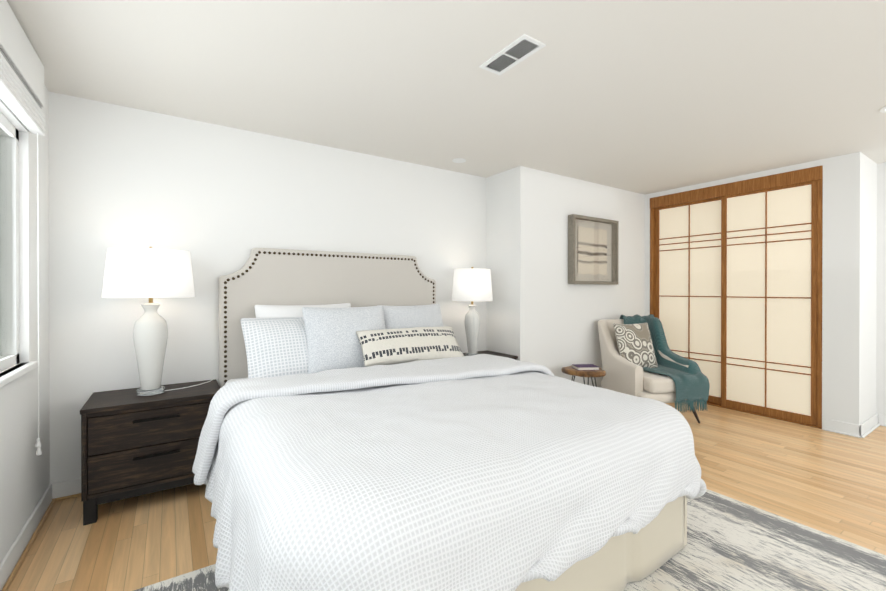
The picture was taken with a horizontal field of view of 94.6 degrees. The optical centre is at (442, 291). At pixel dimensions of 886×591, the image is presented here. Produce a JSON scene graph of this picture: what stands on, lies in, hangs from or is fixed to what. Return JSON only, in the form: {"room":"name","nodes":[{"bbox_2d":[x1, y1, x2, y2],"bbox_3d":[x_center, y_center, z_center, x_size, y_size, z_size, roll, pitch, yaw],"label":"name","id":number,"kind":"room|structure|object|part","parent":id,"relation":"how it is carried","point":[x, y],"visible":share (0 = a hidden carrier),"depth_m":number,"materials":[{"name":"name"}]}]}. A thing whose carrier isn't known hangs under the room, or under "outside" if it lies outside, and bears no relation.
{"room":"bedroom","nodes":[
{"label":"bedroom","id":0,"kind":"room"},
{"bbox_2d":[0,85,49,563],"bbox_3d":[-1.440,0.038,0.944,0.150,2.440,3.720,0,0,-34],"label":"wall","id":1,"kind":"structure","parent":0,"point":[28,352],"depth_m":2.08,"materials":[{"name":"white paint"}]},
{"bbox_2d":[0,112,19,371],"bbox_3d":[-1.278,-0.217,0.727,0.050,1.170,3.180,0,0,-34],"label":"window unit","id":2,"kind":"structure","parent":1,"relation":"in","point":[9,208],"depth_m":2.01,"materials":[{"name":"white"}]},
{"bbox_3d":[-1.286,-0.217,0.722,0.006,1.070,3.080,0,0,-34],"label":"glass","id":3,"kind":"part","parent":2,"relation":"part of","materials":[{"name":"clear glass"}]},
{"bbox_2d":[0,361,37,387],"bbox_3d":[-1.232,0.383,0.763,0.063,0.030,3.245,0,0,-34],"label":"window sill","id":4,"kind":"structure","parent":1,"relation":"attached to","point":[13,375],"depth_m":1.86,"materials":[{"name":"white"}]},
{"bbox_2d":[0,48,40,107],"bbox_3d":[-1.207,-0.937,0.771,0.041,0.040,3.218,0,0,-34],"label":"blind headrail","id":5,"kind":"object","parent":1,"relation":"attached to","point":[17,73],"visible":0.21,"depth_m":1.81,"materials":[{"name":"silver metal"}]},
{"bbox_2d":[0,52,45,135],"bbox_3d":[-1.199,-0.858,0.777,0.056,0.113,3.214,0,0,-34],"label":"blind stack","id":6,"kind":"object","parent":5,"relation":"hanging from","point":[17,99],"visible":1,"depth_m":1.79,"materials":[{"name":"white fabric"}]},
{"bbox_2d":[35,132,41,455],"bbox_3d":[-2.062,0.011,2.082,0.024,1.655,0.036,0,0,-34],"label":"blind cord","id":7,"kind":"object","parent":6,"relation":"hanging from","point":[38,444],"visible":0.92,"depth_m":2.08,"materials":[{"name":"white plastic"}]},
{"bbox_2d":[0,0,43,106],"bbox_3d":[-1.205,-1.062,0.773,0.055,0.210,3.240,0,0,-34],"label":"blind valance","id":8,"kind":"object","parent":1,"relation":"attached to","point":[17,48],"visible":0.77,"depth_m":1.79,"materials":[{"name":"white"}]},
{"bbox_2d":[0,484,55,590],"bbox_3d":[-0.800,1.208,0.153,0.031,0.105,5.486,0,0,-34],"label":"baseboard","id":9,"kind":"structure","parent":1,"relation":"attached to","point":[14,554],"depth_m":1.96,"materials":[{"name":"white"}]},
{"bbox_2d":[49,92,485,483],"bbox_3d":[-0.977,0.030,3.419,3.370,2.440,0.120,0,0,-34],"label":"wall","id":10,"kind":"structure","parent":0,"point":[216,201],"depth_m":2.84,"materials":[{"name":"white paint"}]},
{"bbox_2d":[51,478,80,501],"bbox_3d":[-0.935,1.197,3.360,3.370,0.105,0.031,0,0,-34],"label":"baseboard","id":11,"kind":"structure","parent":10,"relation":"attached to","point":[66,488],"depth_m":2.46,"materials":[{"name":"white"}]},
{"bbox_2d":[7,402,885,590],"bbox_3d":[1.693,1.305,1.839,6.350,0.100,5.720,0,0,-34],"label":"floor","id":12,"kind":"structure","parent":0,"point":[829,482],"depth_m":2.38,"materials":[{"name":"brown wood"}]},
{"bbox_2d":[80,379,219,525],"bbox_3d":[-1.762,0.940,2.527,0.668,0.625,0.456,0,0,-34],"label":"nightstand","id":13,"kind":"object","parent":12,"relation":"on","point":[133,444],"visible":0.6,"depth_m":2.32,"materials":[{"name":"brown wood"}]},
{"bbox_2d":[102,247,194,395],"bbox_3d":[-1.793,0.177,2.507,0.464,0.899,0.464,0,0,-34],"label":"lamp","id":14,"kind":"object","parent":13,"relation":"on","point":[150,273],"visible":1,"depth_m":2.41,"materials":[{"name":"white ceramic"}]},
{"bbox_3d":[-1.793,-0.105,2.506,0.464,0.285,0.464,0,0,-34],"label":"lamp shade","id":15,"kind":"part","parent":14,"relation":"part of","materials":[{"name":"white fabric"}]},
{"bbox_2d":[165,379,212,390],"bbox_3d":[-1.680,0.623,2.719,0.283,0.005,0.208,0,0,-34],"label":"lamp cord","id":16,"kind":"object","parent":13,"relation":"on","point":[190,386],"visible":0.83,"depth_m":2.67,"materials":[{"name":"white plastic"}]},
{"bbox_2d":[192,248,705,590],"bbox_3d":[-0.166,0.468,2.383,2.189,1.570,2.482,0,0,-34],"label":"bed","id":17,"kind":"object","parent":12,"relation":"on","point":[368,425],"visible":1,"depth_m":1.59,"materials":[{"name":"fabric"}]},
{"bbox_3d":[-0.180,0.730,2.408,1.760,0.245,2.190,0,0,-34],"label":"mattress","id":18,"kind":"part","parent":17,"relation":"part of","materials":[{"name":"white fabric"}]},
{"bbox_2d":[254,303,350,317],"bbox_3d":[-1.020,0.346,3.061,0.720,0.510,0.175,0,-8,-34],"label":"pillow","id":19,"kind":"object","parent":17,"relation":"on","point":[261,310],"depth_m":2.97,"materials":[{"name":"white fabric"}]},
{"bbox_3d":[-0.830,0.465,3.381,1.800,1.570,0.085,0,0,-34],"label":"headboard","id":20,"kind":"part","parent":17,"relation":"part of","materials":[{"name":"fabric"}]},
{"bbox_2d":[302,305,391,373],"bbox_3d":[-0.678,0.351,2.946,0.620,0.530,0.180,0,-24,-31],"label":"pillow","id":21,"kind":"object","parent":17,"relation":"on","point":[330,340],"depth_m":2.84,"materials":[{"name":"white fabric"}]},
{"bbox_2d":[377,304,442,363],"bbox_3d":[-0.225,0.355,3.347,0.620,0.530,0.178,0,-22,-36],"label":"pillow","id":22,"kind":"object","parent":17,"relation":"on","point":[393,317],"depth_m":3.31,"materials":[{"name":"white fabric"}]},
{"bbox_2d":[204,371,705,590],"bbox_3d":[0.071,0.783,2.047,2.166,0.510,1.689,0,0,-34],"label":"duvet","id":23,"kind":"object","parent":17,"relation":"on","point":[485,480],"depth_m":1.39,"materials":[{"name":"white fabric"}]},
{"bbox_2d":[463,350,517,359],"bbox_3d":[0.317,0.935,3.916,0.668,0.625,0.456,0,0,-34],"label":"nightstand","id":24,"kind":"object","parent":12,"relation":"on","point":[499,354],"visible":0.12,"depth_m":4.01,"materials":[{"name":"brown wood"}]},
{"bbox_2d":[452,267,492,355],"bbox_3d":[0.280,0.195,3.905,0.390,0.854,0.390,0,0,-34],"label":"lamp","id":25,"kind":"object","parent":24,"relation":"on","point":[471,284],"visible":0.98,"depth_m":3.78,"materials":[{"name":"white ceramic"}]},
{"bbox_3d":[0.280,-0.057,3.904,0.390,0.300,0.390,0,0,-34],"label":"lamp shade","id":26,"kind":"part","parent":25,"relation":"part of","materials":[{"name":"white fabric"}]},
{"bbox_2d":[134,489,885,590],"bbox_3d":[0.624,1.251,1.323,3.100,0.010,2.750,0,0,-34],"label":"rug","id":27,"kind":"object","parent":12,"relation":"on","point":[734,545],"visible":0.16,"depth_m":1.88,"materials":[{"name":"grey fabric"}]},
{"bbox_2d":[561,366,605,386],"bbox_3d":[1.384,0.998,3.949,0.389,0.500,0.384,0,0,-34],"label":"side table","id":28,"kind":"object","parent":12,"relation":"on","point":[570,370],"visible":0.48,"depth_m":3.84,"materials":[{"name":"brown wood"}]},
{"bbox_2d":[572,364,598,369],"bbox_3d":[1.370,0.732,3.931,0.210,0.030,0.150,0,0,-6],"label":"book","id":29,"kind":"object","parent":28,"relation":"on","point":[584,366],"visible":0.98,"depth_m":3.88,"materials":[{"name":"purple paper"}]},
{"bbox_2d":[598,314,709,422],"bbox_3d":[2.082,0.756,4.174,0.707,0.992,0.875,0,0,-12],"label":"armchair","id":30,"kind":"object","parent":12,"relation":"on","point":[639,357],"visible":0.98,"depth_m":4.11,"materials":[{"name":"beige fabric"}]},
{"bbox_2d":[613,322,657,367],"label":"pillow","id":31,"kind":"object","parent":30,"relation":"on","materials":[{"name":"grey fabric"}]},
{"bbox_3d":[2.070,0.997,4.133,0.644,0.100,0.684,0,0,-12],"label":"seat","id":32,"kind":"part","parent":30,"relation":"part of","materials":[{"name":"beige fabric"}]},
{"bbox_2d":[643,371,675,392],"bbox_3d":[2.079,0.879,4.088,0.479,0.133,0.621,0,0,-12],"label":"seat cushion","id":33,"kind":"object","parent":30,"relation":"on","point":[653,382],"depth_m":3.78,"materials":[{"name":"beige fabric"}]},
{"bbox_2d":[619,314,709,401],"bbox_3d":[2.212,0.642,4.207,0.444,0.771,0.868,0,0,-12],"label":"throw","id":34,"kind":"object","parent":30,"relation":"on","point":[683,377],"depth_m":4.11,"materials":[{"name":"teal fabric"}]},
{"bbox_2d":[650,165,822,428],"bbox_3d":[3.022,0.054,4.383,0.099,2.385,1.600,0,0,-34],"label":"closet","id":35,"kind":"object","parent":12,"relation":"on","point":[736,288],"visible":0.85,"depth_m":4.18,"materials":[{"name":"beige paper"}]},
{"bbox_3d":[2.836,0.092,4.705,0.030,2.274,0.789,0,0,-34],"label":"door frame","id":36,"kind":"part","parent":35,"relation":"part of","materials":[{"name":"beige paper"}]},
{"bbox_3d":[2.837,0.083,4.705,0.004,2.154,0.703,0,0,-34],"label":"door panel","id":37,"kind":"part","parent":35,"relation":"part of","materials":[{"name":"paper"}]},
{"bbox_3d":[3.218,0.085,4.068,0.004,2.154,0.703,0,0,-34],"label":"door panel","id":38,"kind":"part","parent":35,"relation":"part of","materials":[{"name":"paper"}]},
{"bbox_3d":[3.217,0.095,4.068,0.030,2.274,0.789,0,0,-34],"label":"door frame","id":39,"kind":"part","parent":35,"relation":"part of","materials":[{"name":"beige paper"}]},
{"bbox_2d":[7,0,885,194],"bbox_3d":[1.693,-1.235,1.831,6.350,0.100,5.720,0,0,-34],"label":"ceiling","id":40,"kind":"structure","parent":0,"point":[644,97],"depth_m":2.26,"materials":[{"name":"white paint"}]},
{"bbox_2d":[452,158,465,162],"bbox_3d":[0.147,-1.187,3.721,0.128,0.008,0.128,0,0,-34],"label":"cover plate","id":41,"kind":"object","parent":40,"relation":"attached to","point":[459,160],"visible":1,"depth_m":3.70,"materials":[{"name":"white plastic"}]},
{"bbox_2d":[479,34,545,74],"bbox_3d":[0.343,-1.182,2.060,0.145,0.008,0.330,0,0,-34],"label":"ceiling vent","id":42,"kind":"object","parent":40,"relation":"in","point":[516,52],"visible":1,"depth_m":2.04,"materials":[{"name":"white metal"}]},
{"bbox_2d":[880,106,885,112],"bbox_3d":[2.927,-1.184,2.620,0.174,0.006,0.174,0,0,-34],"label":"recessed light","id":43,"kind":"object","parent":40,"relation":"in","point":[883,109],"visible":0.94,"depth_m":2.67,"materials":[{"name":"white"}]},
{"bbox_2d":[486,166,644,387],"bbox_3d":[1.698,0.025,4.905,2.730,2.440,0.620,0,0,-34],"label":"wall","id":44,"kind":"structure","parent":0,"point":[540,310],"depth_m":4.18,"materials":[{"name":"white paint"}]},
{"bbox_2d":[568,214,618,284],"bbox_3d":[1.647,-0.434,4.449,0.780,0.720,0.075,0,0,-34],"label":"wall art","id":45,"kind":"object","parent":44,"relation":"attached to","point":[572,218],"depth_m":4.43},
{"bbox_2d":[578,226,606,274],"bbox_3d":[1.637,-0.434,4.463,0.511,0.512,0.003,0,0,-34],"label":"paper","id":46,"kind":"object","parent":45,"relation":"attached to","point":[585,248],"depth_m":4.46,"materials":[{"name":"beige paper"}]},
{"bbox_3d":[1.628,-0.434,4.477,0.716,0.656,0.007,0,0,-34],"label":"wall art frame backing","id":47,"kind":"part","parent":45,"relation":"part of","materials":[{"name":"beige paper"}]},
{"bbox_3d":[1.663,-0.434,4.426,0.748,0.688,0.002,0,0,-34],"label":"wall art frame","id":48,"kind":"part","parent":45,"relation":"part of","materials":[{"name":"grey wood"}]},
{"bbox_2d":[645,194,649,315],"bbox_3d":[2.564,0.024,5.075,0.100,2.440,0.060,0,0,-34],"label":"wall","id":49,"kind":"structure","parent":44,"relation":"attached to","point":[647,254],"depth_m":5.04,"materials":[{"name":"white paint"}]},
{"bbox_2d":[650,159,822,197],"bbox_3d":[3.025,-1.166,4.381,0.100,0.055,1.600,0,0,-34],"label":"wall","id":50,"kind":"structure","parent":0,"point":[753,175],"depth_m":4.21,"materials":[{"name":"white paint"}]},
{"bbox_2d":[822,152,876,424],"bbox_3d":[3.744,0.029,3.759,0.600,2.440,0.240,0,0,-34],"label":"wall pier","id":51,"kind":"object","parent":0,"point":[849,279],"visible":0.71,"depth_m":3.60,"materials":[{"name":"white paint"}]},
{"bbox_2d":[822,418,860,437],"bbox_3d":[3.487,1.197,3.580,0.031,0.105,0.249,0,0,-34],"label":"baseboard","id":52,"kind":"structure","parent":51,"relation":"attached to","point":[841,426],"depth_m":3.58,"materials":[{"name":"white"}]},
{"bbox_2d":[859,413,879,437],"bbox_3d":[3.809,1.196,3.653,0.614,0.105,0.014,0,0,-34],"label":"baseboard","id":53,"kind":"structure","parent":51,"relation":"attached to","point":[868,424],"depth_m":3.62,"materials":[{"name":"white"}]},
{"bbox_2d":[876,162,885,414],"bbox_3d":[4.291,0.029,3.571,0.100,2.440,5.720,0,0,-34],"label":"wall","id":54,"kind":"structure","parent":0,"point":[881,309],"depth_m":3.80,"materials":[{"name":"white paint"}]},
{"bbox_2d":[878,414,885,424],"bbox_3d":[4.920,1.200,2.531,0.014,0.105,3.086,0,0,-34],"label":"baseboard","id":55,"kind":"structure","parent":54,"relation":"attached to","point":[881,418],"depth_m":3.79,"materials":[{"name":"white"}]}
]}

